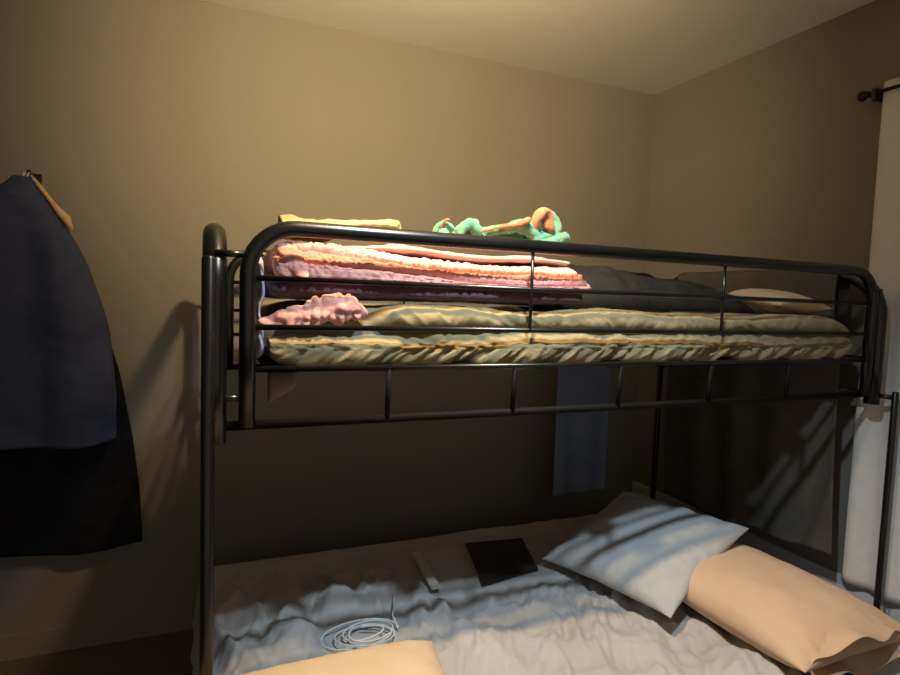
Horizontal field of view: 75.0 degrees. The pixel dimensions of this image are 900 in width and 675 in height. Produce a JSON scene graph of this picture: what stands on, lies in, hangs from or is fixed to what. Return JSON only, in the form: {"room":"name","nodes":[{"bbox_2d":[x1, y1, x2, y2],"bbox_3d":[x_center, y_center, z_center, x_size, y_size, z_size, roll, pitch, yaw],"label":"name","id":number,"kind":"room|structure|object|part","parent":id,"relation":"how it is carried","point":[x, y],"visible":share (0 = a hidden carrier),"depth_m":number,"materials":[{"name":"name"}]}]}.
{"room":"bedroom","nodes":[
{"label":"bedroom","id":0,"kind":"room"},
{"bbox_2d":[0,629,193,674],"bbox_3d":[-0.065,1.380,0.747,4.070,0.100,4.010,0,4,-23],"label":"floor","id":1,"kind":"structure","parent":0,"point":[167,653],"depth_m":2.16,"materials":[{"name":"carpet"}]},
{"bbox_2d":[199,221,898,674],"bbox_3d":[0.343,0.500,1.875,2.098,1.524,1.419,0,4,-23],"label":"bunk bed","id":2,"kind":"object","parent":1,"relation":"on","point":[217,277],"visible":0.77,"depth_m":1.36,"materials":[{"name":"black metal"}]},
{"bbox_3d":[-0.473,0.566,1.138,0.025,1.440,0.024,0,4,-23],"label":"leg","id":3,"kind":"part","parent":2,"relation":"part of","materials":[{"name":"black metal"}]},
{"bbox_3d":[-0.657,-0.051,1.618,0.047,0.450,1.036,0,4,-23],"label":"frame","id":4,"kind":"part","parent":2,"relation":"part of","materials":[{"name":"black metal"}]},
{"bbox_2d":[267,373,295,401],"bbox_3d":[-0.377,0.106,1.314,0.060,0.074,0.040,0,4,-23],"label":"sheet corner","id":5,"kind":"object","parent":2,"relation":"attached to","point":[278,384],"visible":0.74,"depth_m":1.29,"materials":[{"name":"pink fabric"}]},
{"bbox_3d":[0.096,0.111,2.472,2.050,0.020,0.020,0,4,-23],"label":"rail","id":6,"kind":"part","parent":2,"relation":"part of","materials":[{"name":"black metal"}]},
{"bbox_2d":[260,312,392,356],"bbox_3d":[0.289,-0.025,2.016,1.870,0.102,0.890,0,4,-23],"label":"mattress","id":7,"kind":"object","parent":2,"relation":"on","point":[271,333],"visible":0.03,"depth_m":1.29,"materials":[{"name":"white fabric"}]},
{"bbox_2d":[256,257,264,357],"bbox_3d":[-0.443,-0.074,1.332,0.042,0.235,0.243,0,4,-23],"label":"sheet","id":8,"kind":"object","parent":7,"relation":"on","point":[260,348],"visible":0.34,"depth_m":1.24,"materials":[{"name":"fabric"}]},
{"bbox_2d":[260,299,852,369],"bbox_3d":[0.304,-0.029,1.988,1.845,0.165,0.914,0,4,-23],"label":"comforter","id":9,"kind":"object","parent":7,"relation":"on","point":[396,348],"visible":0.79,"depth_m":1.50,"materials":[{"name":"fabric"}]},
{"bbox_2d":[258,292,367,324],"bbox_3d":[-0.291,-0.057,1.263,0.236,0.084,0.049,0,4,-23],"label":"throw","id":10,"kind":"object","parent":9,"relation":"on","point":[336,308],"visible":0.89,"depth_m":1.25,"materials":[{"name":"pink fabric"}]},
{"bbox_2d":[264,272,582,306],"bbox_3d":[-0.093,-0.128,1.591,0.813,0.067,0.436,0,4,-23],"label":"folded blanket","id":11,"kind":"object","parent":9,"relation":"on","point":[275,290],"visible":0.59,"depth_m":1.38,"materials":[{"name":"purple fabric"}]},
{"bbox_2d":[262,241,590,288],"bbox_3d":[-0.063,-0.176,1.538,0.806,0.093,0.388,0,4,-23],"label":"blanket","id":12,"kind":"object","parent":11,"relation":"on","point":[301,259],"visible":0.74,"depth_m":1.35,"materials":[{"name":"pink fabric"}]},
{"bbox_2d":[277,214,401,242],"bbox_3d":[-0.261,-0.269,1.430,0.322,0.063,0.307,0,4,-23],"label":"folded cloth","id":13,"kind":"object","parent":12,"relation":"on","point":[387,223],"visible":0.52,"depth_m":1.41,"materials":[{"name":"fabric"}]},
{"bbox_2d":[344,244,569,267],"bbox_3d":[-0.012,-0.223,1.627,0.639,0.039,0.293,0,4,-23],"label":"sheet","id":14,"kind":"object","parent":12,"relation":"on","point":[399,249],"visible":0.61,"depth_m":1.51,"materials":[{"name":"fabric"}]},
{"bbox_2d":[432,207,569,242],"bbox_3d":[0.132,-0.296,1.565,0.403,0.121,0.129,0,4,-23],"label":"bundle","id":15,"kind":"object","parent":14,"relation":"on","point":[551,224],"visible":0.72,"depth_m":1.55,"materials":[{"name":"green fabric"}]},
{"bbox_3d":[-0.013,-0.283,1.448,0.027,0.025,0.009,0,4,-23],"label":"trim","id":16,"kind":"part","parent":15,"relation":"part of","materials":[{"name":"orange fabric"}]},
{"bbox_3d":[0.147,-0.292,1.515,0.142,0.050,0.021,0,4,-23],"label":"trim","id":17,"kind":"part","parent":15,"relation":"part of","materials":[{"name":"orange fabric"}]},
{"bbox_3d":[0.252,-0.315,1.577,0.077,0.069,0.042,-1,5,-37],"label":"trim","id":18,"kind":"part","parent":15,"relation":"part of","materials":[{"name":"orange fabric"}]},
{"bbox_2d":[464,264,756,313],"bbox_3d":[0.560,-0.189,2.180,0.805,0.156,0.690,0,4,-23],"label":"blanket","id":19,"kind":"object","parent":9,"relation":"on","point":[599,277],"visible":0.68,"depth_m":1.87,"materials":[{"name":"grey fabric"}]},
{"bbox_2d":[727,288,831,313],"bbox_3d":[1.161,-0.131,2.083,0.190,0.087,0.298,1,4,-8],"label":"pillow","id":20,"kind":"object","parent":9,"relation":"on","point":[781,307],"visible":0.86,"depth_m":1.99,"materials":[{"name":"beige fabric"}]},
{"bbox_3d":[0.108,-0.101,2.472,1.981,0.424,0.033,0,4,-23],"label":"guard rail","id":21,"kind":"part","parent":2,"relation":"part of","materials":[{"name":"black metal"}]},
{"bbox_3d":[0.467,0.186,1.583,2.050,0.020,0.020,0,4,-23],"label":"rail","id":22,"kind":"part","parent":2,"relation":"part of","materials":[{"name":"black metal"}]},
{"bbox_3d":[0.489,-0.024,1.561,1.981,0.424,0.033,0,4,-23],"label":"guard rail","id":23,"kind":"part","parent":2,"relation":"part of","materials":[{"name":"black metal"}]},
{"bbox_3d":[0.486,0.071,1.568,1.948,0.012,0.012,0,4,-23],"label":"rail","id":24,"kind":"part","parent":2,"relation":"part of","materials":[{"name":"black metal"}]},
{"bbox_3d":[0.489,-0.016,1.562,1.948,0.012,0.012,0,4,-23],"label":"rail","id":25,"kind":"part","parent":2,"relation":"part of","materials":[{"name":"black metal"}]},
{"bbox_3d":[0.492,-0.116,1.555,1.948,0.012,0.012,0,4,-23],"label":"rail","id":26,"kind":"part","parent":2,"relation":"part of","materials":[{"name":"black metal"}]},
{"bbox_2d":[552,367,611,495],"bbox_3d":[0.626,0.430,2.772,0.302,0.620,0.026,0,4,-23],"label":"towel","id":27,"kind":"object","parent":2,"relation":"hanging from","point":[581,438],"visible":0.91,"depth_m":2.77,"materials":[{"name":"blue fabric"}]},
{"bbox_3d":[1.018,0.654,2.916,0.025,1.120,0.024,0,4,-23],"label":"leg","id":28,"kind":"part","parent":2,"relation":"part of","materials":[{"name":"black metal"}]},
{"bbox_2d":[664,270,849,554],"bbox_3d":[1.219,0.253,2.409,0.098,1.057,0.825,0,4,-23],"label":"throw","id":29,"kind":"object","parent":2,"relation":"hanging from","point":[768,467],"visible":0.6,"depth_m":2.31,"materials":[{"name":"black fabric"}]},
{"bbox_3d":[1.234,-0.041,2.409,0.047,0.450,1.036,0,4,-23],"label":"frame","id":30,"kind":"part","parent":2,"relation":"part of","materials":[{"name":"black metal"}]},
{"bbox_3d":[1.227,0.154,2.423,0.022,0.022,0.990,0,4,-23],"label":"rail","id":31,"kind":"part","parent":2,"relation":"part of","materials":[{"name":"black metal"}]},
{"bbox_3d":[1.231,0.039,2.415,0.022,0.022,0.990,0,4,-23],"label":"rail","id":32,"kind":"part","parent":2,"relation":"part of","materials":[{"name":"black metal"}]},
{"bbox_3d":[1.435,0.736,1.950,0.020,1.120,0.020,0,4,-23],"label":"leg","id":33,"kind":"part","parent":2,"relation":"part of","materials":[{"name":"black metal"}]},
{"bbox_3d":[0.328,0.948,1.897,2.000,0.123,1.310,0,4,-23],"label":"mattress","id":34,"kind":"object","parent":2,"relation":"on","visible":0},
{"bbox_2d":[191,514,899,674],"bbox_3d":[0.299,0.962,1.877,2.085,0.404,1.374,0,4,-23],"label":"comforter","id":35,"kind":"object","parent":34,"relation":"on","point":[553,619],"visible":0.51,"depth_m":1.74,"materials":[{"name":"white fabric"}]},
{"bbox_2d":[240,640,445,674],"bbox_3d":[-0.274,0.759,1.059,0.700,0.202,0.480,0,4,-23],"label":"pillow","id":36,"kind":"object","parent":35,"relation":"on","point":[406,657],"visible":1,"depth_m":1.20,"materials":[{"name":"beige fabric"}]},
{"bbox_2d":[321,594,398,650],"bbox_3d":[-0.204,0.808,1.659,0.166,0.027,0.333,5,5,34],"label":"charging cable","id":37,"kind":"object","parent":35,"relation":"on","point":[353,626],"visible":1,"depth_m":1.60,"materials":[{"name":"white plastic"}]},
{"bbox_2d":[411,551,440,589],"bbox_3d":[-0.086,0.799,2.022,0.033,0.012,0.286,1,4,-17],"label":"strap","id":38,"kind":"object","parent":35,"relation":"on","point":[427,573],"visible":1,"depth_m":2.00,"materials":[{"name":"fabric"}]},
{"bbox_2d":[466,538,537,584],"bbox_3d":[0.197,0.807,2.129,0.234,0.008,0.357,1,4,-8],"label":"folder","id":39,"kind":"object","parent":35,"relation":"on","point":[495,560],"visible":1,"depth_m":2.12,"materials":[{"name":"black plastic"}]},
{"bbox_2d":[542,491,749,617],"bbox_3d":[0.669,0.715,2.031,0.474,0.213,0.504,-1,5,-38],"label":"throw pillow","id":40,"kind":"object","parent":35,"relation":"on","point":[648,550],"visible":1,"depth_m":1.94,"materials":[{"name":"grey fabric"}]},
{"bbox_2d":[682,543,899,674],"bbox_3d":[0.952,0.792,1.794,0.460,0.173,0.635,0,4,-24],"label":"pillow","id":41,"kind":"object","parent":35,"relation":"on","point":[804,622],"visible":0.9,"depth_m":1.61,"materials":[{"name":"beige fabric"}]},
{"bbox_2d":[0,0,654,635],"bbox_3d":[-0.773,-0.053,2.456,4.070,2.470,0.100,0,4,-23],"label":"wall","id":42,"kind":"structure","parent":0,"point":[151,124],"depth_m":2.42,"materials":[{"name":"beige paint"}]},
{"bbox_2d":[27,170,41,184],"bbox_3d":[-1.449,-0.534,2.030,0.040,0.082,0.088,0,4,-23],"label":"coat hook","id":43,"kind":"object","parent":42,"relation":"attached to","point":[38,177],"visible":0.24,"depth_m":2.06,"materials":[{"name":"brown metal"}]},
{"bbox_3d":[-1.464,-0.536,2.067,0.040,0.080,0.008,0,4,-23],"label":"plate","id":44,"kind":"part","parent":43,"relation":"part of","materials":[{"name":"brown metal"}]},
{"bbox_2d":[0,172,116,449],"bbox_3d":[-1.451,-0.091,1.934,0.615,0.923,0.192,0,4,-23],"label":"jacket","id":45,"kind":"object","parent":43,"relation":"hanging from","point":[58,384],"visible":1,"depth_m":1.93,"materials":[{"name":"blue fabric"}]},
{"bbox_2d":[0,350,142,557],"bbox_3d":[-1.457,0.189,2.087,0.643,1.209,0.085,0,4,-23],"label":"jacket","id":46,"kind":"object","parent":42,"relation":"hanging from","point":[53,501],"visible":0.42,"depth_m":2.13,"materials":[{"name":"black fabric"}]},
{"bbox_2d":[0,605,194,661],"bbox_3d":[-0.792,1.138,2.486,3.870,0.090,0.014,0,4,-23],"label":"baseboard","id":47,"kind":"structure","parent":42,"relation":"attached to","point":[75,636],"depth_m":2.24,"materials":[{"name":"beige paint"}]},
{"bbox_2d":[204,0,874,94],"bbox_3d":[0.024,-1.182,0.568,4.070,0.100,4.010,0,4,-23],"label":"ceiling","id":48,"kind":"structure","parent":0,"point":[654,47],"depth_m":2.35,"materials":[{"name":"paint"}]},
{"bbox_2d":[633,0,899,573],"bbox_3d":[1.810,0.108,1.424,0.100,2.470,3.810,0,4,-23],"label":"wall","id":49,"kind":"structure","parent":0,"point":[770,152],"depth_m":2.38,"materials":[{"name":"beige paint"}]},
{"bbox_2d":[632,481,899,622],"bbox_3d":[1.725,1.136,1.467,0.014,0.410,3.796,0,4,-23],"label":"baseboard","id":50,"kind":"structure","parent":49,"relation":"attached to","point":[832,577],"depth_m":2.31,"materials":[{"name":"white paint"}]},
{"bbox_2d":[857,84,899,102],"bbox_3d":[1.625,-0.803,1.649,0.076,0.043,0.909,0,4,-23],"label":"curtain rod","id":51,"kind":"object","parent":49,"relation":"attached to","point":[876,95],"visible":0.99,"depth_m":2.01,"materials":[{"name":"brown metal"}]},
{"bbox_2d":[841,77,899,605],"bbox_3d":[1.601,0.035,1.697,0.027,1.755,0.792,0,4,-23],"label":"curtain","id":52,"kind":"object","parent":51,"relation":"hanging from","point":[871,427],"visible":0.68,"depth_m":2.00,"materials":[{"name":"white fabric"}]},
{"bbox_3d":[1.615,-0.805,1.621,0.013,0.013,0.865,0,4,-23],"label":"rod","id":53,"kind":"part","parent":51,"relation":"part of","materials":[{"name":"brown metal"}]}
]}

